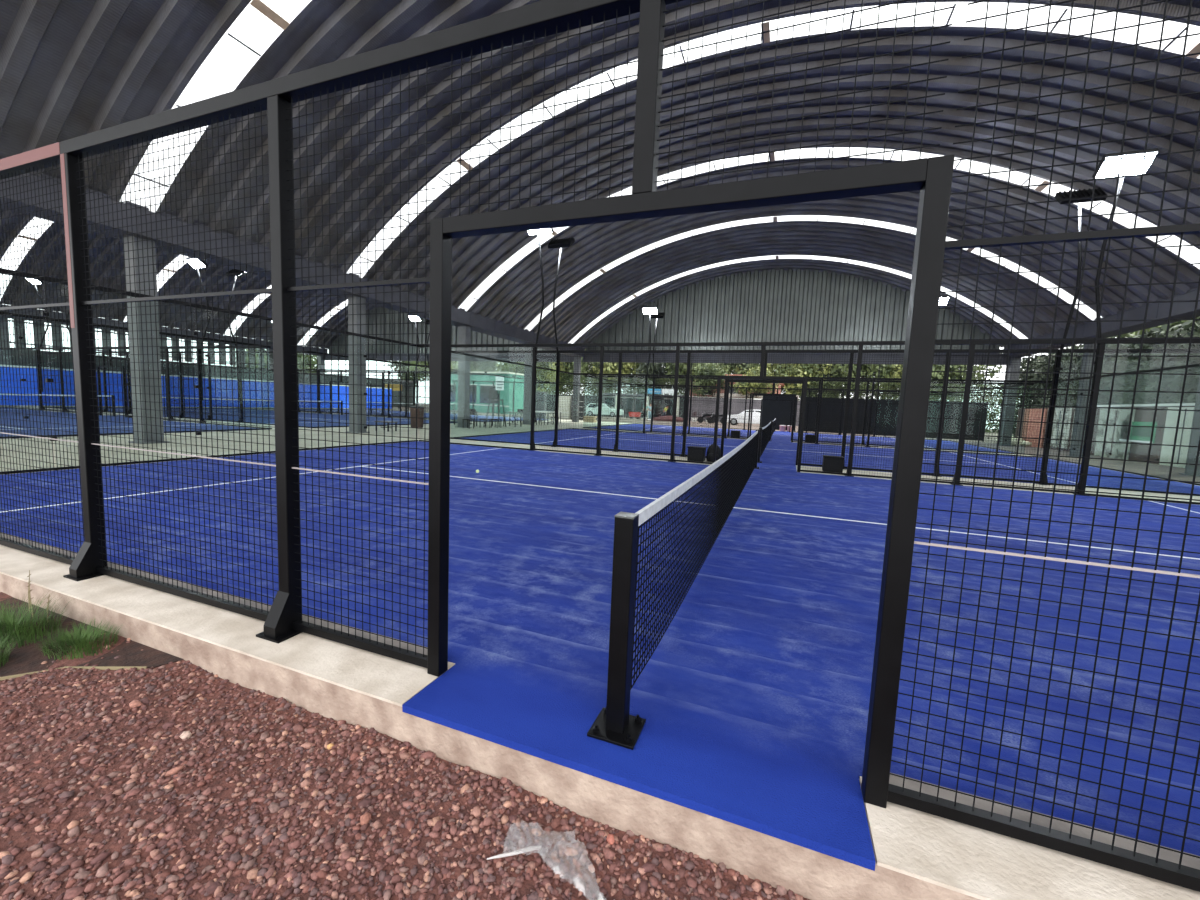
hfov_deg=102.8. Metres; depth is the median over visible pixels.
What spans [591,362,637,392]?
tree
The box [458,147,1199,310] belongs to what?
window
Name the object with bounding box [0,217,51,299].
window
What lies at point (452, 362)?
tree
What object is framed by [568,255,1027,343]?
window
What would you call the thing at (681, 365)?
tree
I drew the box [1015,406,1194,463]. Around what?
wall
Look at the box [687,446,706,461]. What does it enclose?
equipment box
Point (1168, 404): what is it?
trim
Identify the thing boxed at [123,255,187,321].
window
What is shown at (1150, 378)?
tree
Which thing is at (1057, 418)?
mural panel
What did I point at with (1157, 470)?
walkway
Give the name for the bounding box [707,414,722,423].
motorcycle
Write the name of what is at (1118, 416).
mural panel
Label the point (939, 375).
tree
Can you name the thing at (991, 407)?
hedge
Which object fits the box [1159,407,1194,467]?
door
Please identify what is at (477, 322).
beam
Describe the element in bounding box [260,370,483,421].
fence
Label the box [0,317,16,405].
column
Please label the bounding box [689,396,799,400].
trim
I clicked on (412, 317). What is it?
floodlight
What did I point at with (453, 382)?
fence
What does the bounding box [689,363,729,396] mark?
tree
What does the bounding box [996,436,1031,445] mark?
rubble heap
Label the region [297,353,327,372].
tree
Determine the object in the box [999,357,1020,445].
column
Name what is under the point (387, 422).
table
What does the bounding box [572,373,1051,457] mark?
fence
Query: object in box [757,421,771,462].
net
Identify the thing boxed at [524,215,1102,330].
window
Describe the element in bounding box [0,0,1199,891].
fence
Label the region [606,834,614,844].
stone
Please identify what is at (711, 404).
wall
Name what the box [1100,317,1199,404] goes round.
tree
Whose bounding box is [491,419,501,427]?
stool
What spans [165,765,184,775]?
stone
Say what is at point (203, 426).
turf
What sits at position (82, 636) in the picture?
grass tuft
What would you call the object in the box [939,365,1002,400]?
tree
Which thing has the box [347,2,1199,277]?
window
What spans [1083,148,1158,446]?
floodlight
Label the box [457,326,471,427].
column
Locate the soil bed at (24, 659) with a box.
[0,597,183,680]
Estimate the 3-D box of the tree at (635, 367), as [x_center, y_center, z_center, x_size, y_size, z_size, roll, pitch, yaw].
[6.207,-10.586,73.742,7.960,10.404,7.094,4,6,21]
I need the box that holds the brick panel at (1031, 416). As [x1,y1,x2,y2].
[1022,409,1046,447]
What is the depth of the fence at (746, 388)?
32.38 m
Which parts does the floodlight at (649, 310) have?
led panel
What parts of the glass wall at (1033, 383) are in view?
rail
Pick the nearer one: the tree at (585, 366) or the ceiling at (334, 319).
the ceiling at (334, 319)
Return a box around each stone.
[129,700,142,708]
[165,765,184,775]
[179,731,191,738]
[327,743,333,749]
[360,812,371,825]
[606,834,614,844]
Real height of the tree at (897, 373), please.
10.404 m
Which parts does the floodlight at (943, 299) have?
led panel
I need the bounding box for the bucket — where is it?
[779,425,785,430]
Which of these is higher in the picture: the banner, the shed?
the shed
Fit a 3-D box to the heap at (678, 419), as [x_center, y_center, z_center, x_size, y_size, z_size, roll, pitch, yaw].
[7.084,-3.202,48.448,3.852,0.550,2.280,4,6,21]
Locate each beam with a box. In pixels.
[0,173,584,355]
[0,304,327,355]
[582,353,1009,364]
[1003,288,1199,357]
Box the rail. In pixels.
[0,532,1199,869]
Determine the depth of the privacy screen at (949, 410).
31.34 m
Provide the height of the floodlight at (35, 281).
5.378 m
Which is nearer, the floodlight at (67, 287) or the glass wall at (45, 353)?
the floodlight at (67, 287)
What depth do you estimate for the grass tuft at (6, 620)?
2.92 m
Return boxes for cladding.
[8,319,272,367]
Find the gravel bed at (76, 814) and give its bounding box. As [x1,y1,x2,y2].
[0,592,809,899]
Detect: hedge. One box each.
[536,374,1020,433]
[1012,320,1199,436]
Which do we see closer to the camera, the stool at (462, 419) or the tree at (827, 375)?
the stool at (462, 419)
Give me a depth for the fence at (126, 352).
20.99 m
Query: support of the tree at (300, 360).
on the ground
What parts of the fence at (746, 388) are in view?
panel, panel, post, panel, door frame, rail, post, panel, post, panel, post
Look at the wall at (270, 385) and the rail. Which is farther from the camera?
the wall at (270, 385)
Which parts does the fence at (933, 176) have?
rail, panel, post, panel, rail, post, rail, rail, panel, panel, door frame, panel, rail, panel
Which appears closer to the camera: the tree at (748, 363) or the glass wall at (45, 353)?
the glass wall at (45, 353)
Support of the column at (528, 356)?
on the floor
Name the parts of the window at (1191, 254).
ridge plate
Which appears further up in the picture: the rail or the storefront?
the storefront
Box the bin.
[410,406,423,427]
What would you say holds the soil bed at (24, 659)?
on the ground
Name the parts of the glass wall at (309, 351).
rail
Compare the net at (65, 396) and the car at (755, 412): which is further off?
the car at (755, 412)
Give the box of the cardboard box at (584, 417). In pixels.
[583,416,596,422]
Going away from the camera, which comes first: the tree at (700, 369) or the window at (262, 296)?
the window at (262, 296)
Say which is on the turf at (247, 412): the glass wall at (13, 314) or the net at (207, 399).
the net at (207, 399)
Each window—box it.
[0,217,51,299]
[119,0,310,212]
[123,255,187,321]
[223,286,271,336]
[298,300,347,344]
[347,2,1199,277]
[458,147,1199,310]
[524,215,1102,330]
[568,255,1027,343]
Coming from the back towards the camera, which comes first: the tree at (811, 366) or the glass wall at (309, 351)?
the tree at (811, 366)
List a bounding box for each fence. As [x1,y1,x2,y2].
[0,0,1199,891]
[0,346,270,427]
[41,351,310,427]
[242,368,457,421]
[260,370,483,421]
[367,378,555,418]
[419,338,1199,504]
[450,349,1199,495]
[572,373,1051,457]
[583,375,1032,453]
[637,385,952,440]
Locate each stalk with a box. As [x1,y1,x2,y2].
[27,570,30,612]
[27,583,33,616]
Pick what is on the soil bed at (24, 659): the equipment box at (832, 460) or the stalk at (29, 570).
the stalk at (29, 570)
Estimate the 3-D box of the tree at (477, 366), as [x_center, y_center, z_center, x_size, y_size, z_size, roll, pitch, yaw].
[-20.034,-12.445,79.910,8.409,10.818,6.637,3,5,6]
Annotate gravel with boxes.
[0,633,807,899]
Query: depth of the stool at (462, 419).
22.47 m
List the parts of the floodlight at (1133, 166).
led panel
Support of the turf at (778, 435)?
on the floor
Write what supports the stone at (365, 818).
on the gravel bed at (76, 814)
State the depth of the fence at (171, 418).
20.22 m
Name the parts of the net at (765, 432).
post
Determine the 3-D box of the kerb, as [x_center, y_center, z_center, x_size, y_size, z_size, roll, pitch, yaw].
[-1.393,1.222,2.412,21.000,0.250,0.140,4,6,21]
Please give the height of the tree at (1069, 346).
7.449 m
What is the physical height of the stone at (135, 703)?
0.035 m
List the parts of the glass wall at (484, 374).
rail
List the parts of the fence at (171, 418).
post, panel, post, panel, panel, door frame, panel, panel, rail, panel, post, panel, post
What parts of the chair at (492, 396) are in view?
backrest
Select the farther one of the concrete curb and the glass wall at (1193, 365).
the glass wall at (1193, 365)
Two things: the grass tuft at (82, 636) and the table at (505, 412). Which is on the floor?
the table at (505, 412)
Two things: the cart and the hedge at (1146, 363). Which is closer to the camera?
the hedge at (1146, 363)
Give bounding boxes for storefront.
[598,393,683,417]
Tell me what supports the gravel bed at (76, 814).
on the ground
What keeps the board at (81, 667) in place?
on the gravel bed at (76, 814)
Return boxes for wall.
[0,268,418,474]
[0,311,271,437]
[0,365,391,408]
[10,350,381,386]
[45,353,239,408]
[309,351,457,427]
[329,268,999,352]
[450,353,572,437]
[484,374,554,421]
[546,394,597,415]
[584,375,636,427]
[688,398,799,425]
[948,383,1033,453]
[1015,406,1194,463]
[1048,364,1199,485]
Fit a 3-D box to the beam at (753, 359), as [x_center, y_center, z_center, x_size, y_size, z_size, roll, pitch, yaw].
[10.563,-5.851,30.608,25.300,0.610,0.300,4,6,21]
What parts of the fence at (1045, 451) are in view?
post, rail, panel, post, rail, panel, post, panel, panel, door frame, panel, rail, panel, rail, post, rail, panel, post, rail, panel, post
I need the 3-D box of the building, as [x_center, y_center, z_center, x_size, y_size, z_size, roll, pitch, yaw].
[-13.325,-6.515,54.399,10.400,4.370,5.500,4,6,21]
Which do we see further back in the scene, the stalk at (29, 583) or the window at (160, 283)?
the window at (160, 283)
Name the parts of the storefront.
door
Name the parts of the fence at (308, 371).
panel, panel, panel, door frame, rail, panel, post, panel, post, panel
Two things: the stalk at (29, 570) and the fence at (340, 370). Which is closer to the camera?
the stalk at (29, 570)
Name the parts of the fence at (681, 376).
post, panel, post, panel, post, panel, panel, door frame, panel, rail, post, rail, panel, post, panel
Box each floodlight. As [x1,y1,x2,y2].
[27,279,48,391]
[66,287,70,335]
[185,257,210,400]
[226,269,244,400]
[409,315,421,395]
[426,320,429,364]
[528,228,553,398]
[548,237,574,417]
[642,306,657,369]
[651,312,664,415]
[939,296,948,305]
[1047,187,1107,443]
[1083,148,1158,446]
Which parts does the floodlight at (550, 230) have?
led panel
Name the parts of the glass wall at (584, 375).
rail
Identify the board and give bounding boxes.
[0,666,146,680]
[496,376,503,414]
[661,389,673,394]
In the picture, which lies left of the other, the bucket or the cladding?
the cladding
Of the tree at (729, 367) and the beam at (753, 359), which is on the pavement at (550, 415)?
the tree at (729, 367)
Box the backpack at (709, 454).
[706,444,720,461]
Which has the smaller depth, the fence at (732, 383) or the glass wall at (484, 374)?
the fence at (732, 383)
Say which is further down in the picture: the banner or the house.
the banner
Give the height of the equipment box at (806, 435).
0.370 m
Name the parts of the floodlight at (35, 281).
led panel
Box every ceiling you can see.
[0,0,1199,348]
[0,208,377,349]
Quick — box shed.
[385,380,412,406]
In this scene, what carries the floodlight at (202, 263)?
attached to the fence at (171, 418)
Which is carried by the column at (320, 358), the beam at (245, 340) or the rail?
the beam at (245, 340)
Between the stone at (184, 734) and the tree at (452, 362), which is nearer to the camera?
the stone at (184, 734)
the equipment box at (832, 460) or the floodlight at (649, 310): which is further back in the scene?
the floodlight at (649, 310)
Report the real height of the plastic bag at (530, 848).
0.046 m
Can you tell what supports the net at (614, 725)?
on the turf at (753, 700)
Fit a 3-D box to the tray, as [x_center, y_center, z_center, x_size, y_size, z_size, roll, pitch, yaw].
[3.739,-3.804,51.304,1.260,0.488,0.560,4,6,21]
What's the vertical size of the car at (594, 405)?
1.500 m
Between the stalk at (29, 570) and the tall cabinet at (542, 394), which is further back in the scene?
the tall cabinet at (542, 394)
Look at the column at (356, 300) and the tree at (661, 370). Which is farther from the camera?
the tree at (661, 370)
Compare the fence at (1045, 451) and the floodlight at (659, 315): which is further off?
the floodlight at (659, 315)
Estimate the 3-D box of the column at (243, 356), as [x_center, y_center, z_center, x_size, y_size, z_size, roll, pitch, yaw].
[-28.404,-5.787,37.868,0.560,4.800,0.560,4,6,21]
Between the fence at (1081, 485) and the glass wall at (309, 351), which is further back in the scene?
the glass wall at (309, 351)
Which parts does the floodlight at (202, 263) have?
led panel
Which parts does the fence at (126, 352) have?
panel, post, panel, post, door frame, panel, rail, post, panel, post, panel, post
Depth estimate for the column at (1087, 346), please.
19.52 m
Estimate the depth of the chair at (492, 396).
24.89 m
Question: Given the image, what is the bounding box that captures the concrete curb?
[0,545,1199,899]
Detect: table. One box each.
[374,421,397,431]
[450,410,477,425]
[503,412,522,426]
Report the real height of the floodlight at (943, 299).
5.378 m
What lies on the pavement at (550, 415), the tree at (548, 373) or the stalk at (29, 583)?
the tree at (548, 373)
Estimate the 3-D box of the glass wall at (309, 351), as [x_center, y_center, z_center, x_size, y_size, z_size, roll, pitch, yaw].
[-9.408,-2.697,23.146,0.060,2.948,9.940,4,6,21]
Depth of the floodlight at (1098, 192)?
9.97 m
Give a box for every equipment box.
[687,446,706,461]
[731,430,739,437]
[805,434,815,441]
[822,455,844,472]
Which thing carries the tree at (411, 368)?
on the pavement at (550, 415)
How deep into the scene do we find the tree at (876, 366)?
59.99 m
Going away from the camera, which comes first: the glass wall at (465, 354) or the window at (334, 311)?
the glass wall at (465, 354)
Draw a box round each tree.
[245,349,305,368]
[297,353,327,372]
[387,361,428,380]
[426,361,472,374]
[451,361,498,371]
[494,362,517,371]
[500,362,551,390]
[536,362,570,394]
[560,349,594,389]
[587,362,617,391]
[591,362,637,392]
[624,363,647,393]
[629,363,681,394]
[662,363,703,388]
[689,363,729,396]
[709,363,757,373]
[733,363,772,374]
[733,367,778,397]
[750,364,812,399]
[779,364,837,394]
[813,364,844,397]
[830,364,897,397]
[860,364,902,399]
[929,365,956,400]
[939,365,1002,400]
[998,346,1071,407]
[1027,344,1121,405]
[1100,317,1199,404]
[1148,332,1199,402]
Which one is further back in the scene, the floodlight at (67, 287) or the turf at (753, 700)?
the floodlight at (67, 287)
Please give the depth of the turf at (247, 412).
25.56 m
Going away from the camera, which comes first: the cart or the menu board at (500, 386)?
the menu board at (500, 386)
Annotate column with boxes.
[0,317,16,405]
[124,236,169,443]
[236,349,244,378]
[318,356,323,382]
[347,296,369,432]
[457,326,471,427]
[523,343,532,424]
[570,357,580,421]
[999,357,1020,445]
[1069,344,1096,456]
[1178,376,1199,476]
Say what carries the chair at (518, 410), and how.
on the floor
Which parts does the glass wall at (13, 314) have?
rail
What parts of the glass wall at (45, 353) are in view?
rail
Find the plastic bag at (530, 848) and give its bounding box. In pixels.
[487,845,604,899]
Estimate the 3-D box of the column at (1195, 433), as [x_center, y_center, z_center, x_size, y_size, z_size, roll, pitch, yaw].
[17.600,-1.630,13.769,0.560,4.800,0.560,4,6,21]
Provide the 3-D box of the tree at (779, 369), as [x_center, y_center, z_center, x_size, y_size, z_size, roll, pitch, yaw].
[23.871,-8.642,63.778,8.320,9.842,7.236,3,5,4]
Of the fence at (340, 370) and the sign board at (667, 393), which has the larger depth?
the sign board at (667, 393)
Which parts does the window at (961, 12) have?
ridge plate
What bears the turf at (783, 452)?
on the floor
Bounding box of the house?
[690,374,798,398]
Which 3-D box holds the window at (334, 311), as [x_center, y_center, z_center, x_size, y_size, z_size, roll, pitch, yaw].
[-14.432,-10.646,37.106,25.076,4.971,0.650,4,6,21]
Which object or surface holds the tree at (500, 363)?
on the pavement at (550, 415)
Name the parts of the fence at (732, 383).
post, panel, post, panel, post, panel, door frame, panel, rail, post, panel, post, panel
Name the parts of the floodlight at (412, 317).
led panel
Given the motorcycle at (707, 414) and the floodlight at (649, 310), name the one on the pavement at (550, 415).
the motorcycle at (707, 414)
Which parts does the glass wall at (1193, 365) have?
rail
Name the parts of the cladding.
rail, rail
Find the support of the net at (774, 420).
on the turf at (778, 435)
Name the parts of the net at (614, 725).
plate, post, post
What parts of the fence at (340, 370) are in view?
post, panel, post, panel, door frame, rail, panel, post, panel, post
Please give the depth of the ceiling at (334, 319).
30.36 m
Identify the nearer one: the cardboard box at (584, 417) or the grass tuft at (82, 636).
the grass tuft at (82, 636)
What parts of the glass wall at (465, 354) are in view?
rail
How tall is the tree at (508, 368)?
11.426 m
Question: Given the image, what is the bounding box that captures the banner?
[1119,421,1156,443]
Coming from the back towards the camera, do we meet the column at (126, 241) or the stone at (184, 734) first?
the column at (126, 241)
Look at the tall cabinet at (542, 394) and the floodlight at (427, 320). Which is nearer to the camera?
the floodlight at (427, 320)
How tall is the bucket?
0.450 m
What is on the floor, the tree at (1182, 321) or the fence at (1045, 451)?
the fence at (1045, 451)
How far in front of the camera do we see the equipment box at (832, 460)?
11.27 m
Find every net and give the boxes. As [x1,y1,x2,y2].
[0,394,115,415]
[162,397,343,414]
[366,402,454,413]
[587,429,759,749]
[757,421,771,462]
[771,418,775,436]
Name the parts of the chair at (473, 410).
backrest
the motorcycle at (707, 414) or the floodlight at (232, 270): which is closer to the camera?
the floodlight at (232, 270)
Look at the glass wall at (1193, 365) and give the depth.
13.57 m
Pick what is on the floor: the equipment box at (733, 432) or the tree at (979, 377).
the equipment box at (733, 432)
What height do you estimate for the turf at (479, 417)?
0.014 m
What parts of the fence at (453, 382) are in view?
post, panel, rail, panel, panel, post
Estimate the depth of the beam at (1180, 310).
16.65 m
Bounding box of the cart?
[629,412,641,418]
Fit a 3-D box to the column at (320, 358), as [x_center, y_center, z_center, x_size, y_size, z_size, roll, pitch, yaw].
[-25.854,-6.312,44.473,0.560,4.800,0.560,4,6,21]
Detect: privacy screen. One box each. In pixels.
[761,396,797,431]
[798,397,987,441]
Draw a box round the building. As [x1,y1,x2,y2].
[450,371,523,413]
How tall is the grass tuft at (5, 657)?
0.132 m
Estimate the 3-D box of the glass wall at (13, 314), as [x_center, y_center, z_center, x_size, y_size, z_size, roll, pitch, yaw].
[-13.539,-1.845,12.448,0.060,2.948,9.940,4,6,21]
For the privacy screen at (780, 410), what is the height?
2.500 m
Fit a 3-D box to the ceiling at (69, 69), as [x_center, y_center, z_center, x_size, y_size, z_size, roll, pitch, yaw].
[4.406,-7.716,14.343,25.076,4.971,35.100,4,6,21]
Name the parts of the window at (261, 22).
ridge plate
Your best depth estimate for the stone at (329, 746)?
2.10 m
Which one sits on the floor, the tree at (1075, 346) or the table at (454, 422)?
the table at (454, 422)
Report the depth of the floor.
12.59 m
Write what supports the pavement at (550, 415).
on the ground
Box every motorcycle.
[697,412,714,422]
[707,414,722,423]
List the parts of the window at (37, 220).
ridge plate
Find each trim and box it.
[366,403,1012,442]
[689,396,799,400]
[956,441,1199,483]
[1097,403,1194,406]
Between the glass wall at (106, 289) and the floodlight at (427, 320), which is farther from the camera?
the floodlight at (427, 320)
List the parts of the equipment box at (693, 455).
lid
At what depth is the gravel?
1.74 m
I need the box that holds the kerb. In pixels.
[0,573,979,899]
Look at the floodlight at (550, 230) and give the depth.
13.23 m
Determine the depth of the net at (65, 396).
18.99 m
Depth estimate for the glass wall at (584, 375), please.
30.92 m
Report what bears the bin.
on the floor
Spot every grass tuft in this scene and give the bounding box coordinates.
[0,590,77,647]
[0,631,24,666]
[33,619,120,659]
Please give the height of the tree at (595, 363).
11.476 m
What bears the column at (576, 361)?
on the floor
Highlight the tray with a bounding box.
[629,412,640,416]
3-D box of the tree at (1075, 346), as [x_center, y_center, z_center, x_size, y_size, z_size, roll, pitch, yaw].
[28.259,-3.784,27.494,5.575,7.399,7.267,4,6,21]
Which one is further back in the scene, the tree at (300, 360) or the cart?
the cart
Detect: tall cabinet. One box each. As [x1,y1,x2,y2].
[535,392,546,417]
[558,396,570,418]
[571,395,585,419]
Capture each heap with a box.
[653,415,682,421]
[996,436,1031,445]
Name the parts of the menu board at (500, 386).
panel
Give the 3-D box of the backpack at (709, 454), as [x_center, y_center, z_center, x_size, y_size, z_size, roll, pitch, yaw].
[2.960,0.062,12.446,0.380,0.506,0.260,4,6,21]
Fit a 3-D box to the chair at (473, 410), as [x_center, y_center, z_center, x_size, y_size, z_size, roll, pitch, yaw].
[-6.563,-1.618,24.074,0.420,0.880,0.430,6,6,32]
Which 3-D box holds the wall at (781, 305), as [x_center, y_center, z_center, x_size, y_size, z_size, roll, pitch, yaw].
[-1.416,-9.588,35.179,50.590,5.604,0.110,4,6,21]
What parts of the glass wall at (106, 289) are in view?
rail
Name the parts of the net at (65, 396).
post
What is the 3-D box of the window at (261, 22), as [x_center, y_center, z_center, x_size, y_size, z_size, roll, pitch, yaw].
[1.254,-7.066,6.180,25.076,4.971,0.650,4,6,21]
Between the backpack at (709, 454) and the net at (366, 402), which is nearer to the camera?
the backpack at (709, 454)
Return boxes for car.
[586,403,623,416]
[727,409,760,424]
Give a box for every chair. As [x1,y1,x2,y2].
[470,409,475,426]
[486,388,505,426]
[514,409,522,422]
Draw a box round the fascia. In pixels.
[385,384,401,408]
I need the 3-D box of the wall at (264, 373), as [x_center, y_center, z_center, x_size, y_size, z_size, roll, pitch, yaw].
[-31.860,-4.811,34.335,0.300,3.250,42.000,4,6,21]
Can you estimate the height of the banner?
0.800 m
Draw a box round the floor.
[0,405,1199,825]
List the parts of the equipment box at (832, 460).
lid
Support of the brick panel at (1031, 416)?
attached to the wall at (1139, 452)
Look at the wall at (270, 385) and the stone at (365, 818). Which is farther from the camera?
the wall at (270, 385)
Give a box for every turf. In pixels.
[0,407,268,438]
[0,441,1199,870]
[55,407,428,427]
[305,409,543,421]
[464,429,1199,493]
[590,424,1010,452]
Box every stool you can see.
[462,419,473,428]
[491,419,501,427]
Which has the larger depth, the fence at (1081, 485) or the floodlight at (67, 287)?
the floodlight at (67, 287)
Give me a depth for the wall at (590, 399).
61.90 m
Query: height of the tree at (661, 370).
10.334 m
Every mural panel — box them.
[1045,408,1074,448]
[1094,408,1135,459]
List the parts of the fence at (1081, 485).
post, rail, panel, post, rail, panel, post, rail, panel, panel, door frame, panel, rail, rail, panel, post, rail, panel, post, rail, panel, post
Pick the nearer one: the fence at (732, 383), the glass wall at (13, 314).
the glass wall at (13, 314)
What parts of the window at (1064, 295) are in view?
ridge plate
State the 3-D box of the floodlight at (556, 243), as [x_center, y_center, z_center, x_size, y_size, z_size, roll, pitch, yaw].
[-1.292,-3.649,14.393,0.720,5.378,0.585,4,6,21]

